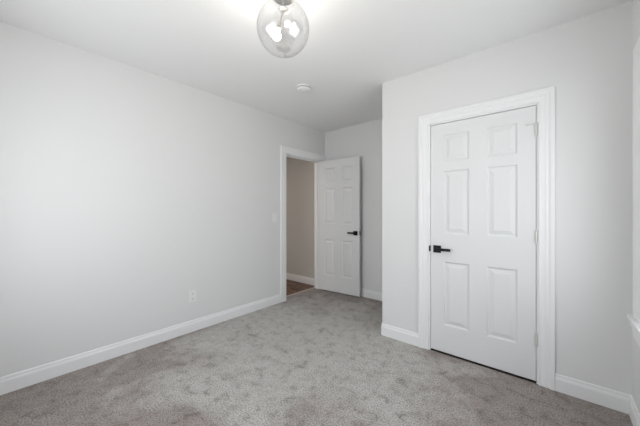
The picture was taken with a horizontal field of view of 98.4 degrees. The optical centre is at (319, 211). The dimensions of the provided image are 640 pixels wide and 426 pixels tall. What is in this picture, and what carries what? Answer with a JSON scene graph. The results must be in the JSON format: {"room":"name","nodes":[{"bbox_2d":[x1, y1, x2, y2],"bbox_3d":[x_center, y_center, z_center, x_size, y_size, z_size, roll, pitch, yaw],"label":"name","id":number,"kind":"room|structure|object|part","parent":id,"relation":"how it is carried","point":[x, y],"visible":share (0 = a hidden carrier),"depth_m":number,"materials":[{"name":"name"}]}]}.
{"room":"empty bedroom","nodes":[
{"label":"empty bedroom","id":0,"kind":"room"},
{"bbox_2d":[0,21,324,376],"bbox_3d":[-1.286,-0.025,3.025,0.120,2.550,4.070,0,0,41],"label":"wall","id":1,"kind":"structure","parent":0,"point":[126,191],"depth_m":2.38,"materials":[{"name":"white paint"}]},
{"bbox_2d":[0,294,280,394],"bbox_3d":[-1.294,1.192,2.476,0.583,0.117,2.985,0,0,41],"label":"baseboard","id":2,"kind":"structure","parent":1,"relation":"attached to","point":[12,382],"depth_m":2.38,"materials":[{"name":"white paint"}]},
{"bbox_2d":[189,290,195,302],"bbox_3d":[-1.327,0.882,2.879,0.009,0.120,0.076,0,0,41],"label":"wall outlet","id":3,"kind":"object","parent":1,"relation":"attached to","point":[192,294],"visible":1,"depth_m":2.87,"materials":[{"name":"white plastic"}]},
{"bbox_2d":[273,213,276,221],"bbox_3d":[-0.605,0.078,3.722,0.012,0.120,0.076,0,0,41],"label":"light switch","id":4,"kind":"object","parent":1,"relation":"attached to","point":[274,214],"visible":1,"depth_m":3.72,"materials":[{"name":"white plastic"}]},
{"bbox_2d":[280,145,324,301],"bbox_3d":[-0.276,0.169,4.194,0.138,2.162,0.950,0,0,41],"label":"door frame","id":5,"kind":"structure","parent":1,"relation":"attached to","point":[284,150],"depth_m":3.91,"materials":[{"name":"white paint"}]},
{"bbox_2d":[319,156,359,296],"bbox_3d":[0.281,0.218,4.207,0.732,2.024,0.119,0,0,36],"label":"door","id":6,"kind":"structure","parent":5,"relation":"attached to","point":[339,179],"depth_m":4.17,"materials":[{"name":"white paint"}]},
{"bbox_2d":[286,157,313,277],"bbox_3d":[-2.037,-0.023,3.252,1.317,2.554,4.940,0,0,41],"label":"wall","id":7,"kind":"structure","parent":0,"point":[299,173],"depth_m":4.90,"materials":[{"name":"grey paint"}]},
{"bbox_2d":[286,273,313,284],"bbox_3d":[-1.992,1.196,3.213,1.197,0.117,4.700,0,0,41],"label":"baseboard","id":8,"kind":"structure","parent":7,"relation":"attached to","point":[307,280],"depth_m":4.88,"materials":[{"name":"white paint"}]},
{"bbox_2d":[0,0,631,131],"bbox_3d":[-0.675,-1.350,2.168,4.797,0.100,4.820,0,0,41],"label":"ceiling","id":9,"kind":"structure","parent":0,"point":[352,48],"depth_m":2.05,"materials":[{"name":"white paint"}]},
{"bbox_2d":[256,0,308,57],"bbox_3d":[-0.211,-1.101,1.588,0.300,0.398,0.300,0,0,5],"label":"ceiling light","id":10,"kind":"object","parent":9,"relation":"attached to","point":[282,9],"visible":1,"depth_m":1.58,"materials":[{"name":"clear glass"}]},
{"bbox_2d":[273,11,283,40],"bbox_3d":[-0.243,-1.071,1.584,0.052,0.172,0.055,0,0,40],"label":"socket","id":11,"kind":"object","parent":10,"relation":"attached to","point":[276,34],"depth_m":1.57,"materials":[{"name":"white"}]},
{"bbox_2d":[296,84,311,92],"bbox_3d":[-0.171,-1.278,2.888,0.164,0.045,0.164,0,0,41],"label":"smoke detector","id":12,"kind":"object","parent":9,"relation":"attached to","point":[301,88],"visible":1,"depth_m":2.85,"materials":[{"name":"white plastic"}]},
{"bbox_2d":[0,279,632,425],"bbox_3d":[-0.760,1.300,2.161,4.677,0.100,4.700,0,0,41],"label":"floor","id":13,"kind":"structure","parent":0,"point":[313,357],"depth_m":1.98,"materials":[{"name":"grey carpet"}]},
{"bbox_2d":[286,287,313,296],"bbox_3d":[-0.337,1.248,4.246,0.034,0.011,0.728,0,0,41],"label":"threshold","id":14,"kind":"object","parent":13,"relation":"on","point":[313,287],"visible":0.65,"depth_m":4.25,"materials":[{"name":"beige"}]},
{"bbox_2d":[325,119,381,291],"bbox_3d":[1.352,-0.025,3.527,3.480,2.550,0.120,0,0,41],"label":"wall","id":15,"kind":"structure","parent":0,"point":[364,140],"depth_m":4.01,"materials":[{"name":"white paint"}]},
{"bbox_2d":[382,1,631,394],"bbox_3d":[1.317,-0.025,2.297,1.696,2.550,0.120,0,0,41],"label":"wall","id":16,"kind":"structure","parent":0,"point":[587,59],"depth_m":1.87,"materials":[{"name":"white paint"}]},
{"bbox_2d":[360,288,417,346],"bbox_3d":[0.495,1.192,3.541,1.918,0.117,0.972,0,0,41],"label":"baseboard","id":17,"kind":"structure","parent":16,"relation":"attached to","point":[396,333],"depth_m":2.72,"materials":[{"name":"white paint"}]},
{"bbox_2d":[431,106,538,380],"bbox_3d":[1.304,0.231,2.257,0.769,2.004,0.119,0,0,41],"label":"door","id":18,"kind":"structure","parent":16,"relation":"in","point":[484,234],"depth_m":2.21,"materials":[{"name":"white paint"}]},
{"bbox_3d":[1.041,0.333,2.453,0.064,0.064,0.009,0,0,40],"label":"handle","id":19,"kind":"part","parent":18,"relation":"part of","materials":[{"name":"black metal"}]},
{"bbox_3d":[1.068,0.333,2.403,0.130,0.024,0.034,0,0,40],"label":"lever","id":20,"kind":"part","parent":18,"relation":"part of","materials":[{"name":"black metal"}]},
{"bbox_2d":[418,86,554,390],"bbox_3d":[1.316,0.187,2.286,0.960,2.126,0.138,0,0,41],"label":"door frame","id":21,"kind":"structure","parent":16,"relation":"attached to","point":[545,97],"depth_m":1.99,"materials":[{"name":"white paint"}]},
{"bbox_2d":[632,0,639,413],"bbox_3d":[1.268,-0.025,0.843,0.120,2.550,4.070,0,0,41],"label":"wall","id":22,"kind":"structure","parent":0,"point":[635,3],"depth_m":1.65,"materials":[{"name":"white paint"}]},
{"bbox_2d":[555,373,639,425],"bbox_3d":[0.814,1.192,0.681,0.361,0.117,2.992,0,0,41],"label":"baseboard","id":23,"kind":"structure","parent":22,"relation":"attached to","point":[609,398],"depth_m":1.78,"materials":[{"name":"white paint"}]},
{"bbox_2d":[627,37,639,345],"bbox_3d":[1.257,-0.105,0.859,0.158,1.660,1.910,0,0,41],"label":"window","id":24,"kind":"structure","parent":22,"relation":"in","point":[634,319],"depth_m":1.55,"materials":[{"name":"white paint"}]},
{"bbox_3d":[1.212,0.617,0.898,0.040,0.024,1.910,0,0,40],"label":"sill","id":25,"kind":"part","parent":24,"relation":"part of","materials":[{"name":"white paint"}]},
{"bbox_3d":[1.219,-0.165,0.892,0.018,1.540,1.851,0,0,40],"label":"frame","id":26,"kind":"part","parent":24,"relation":"part of","materials":[{"name":"white paint"}]}
]}

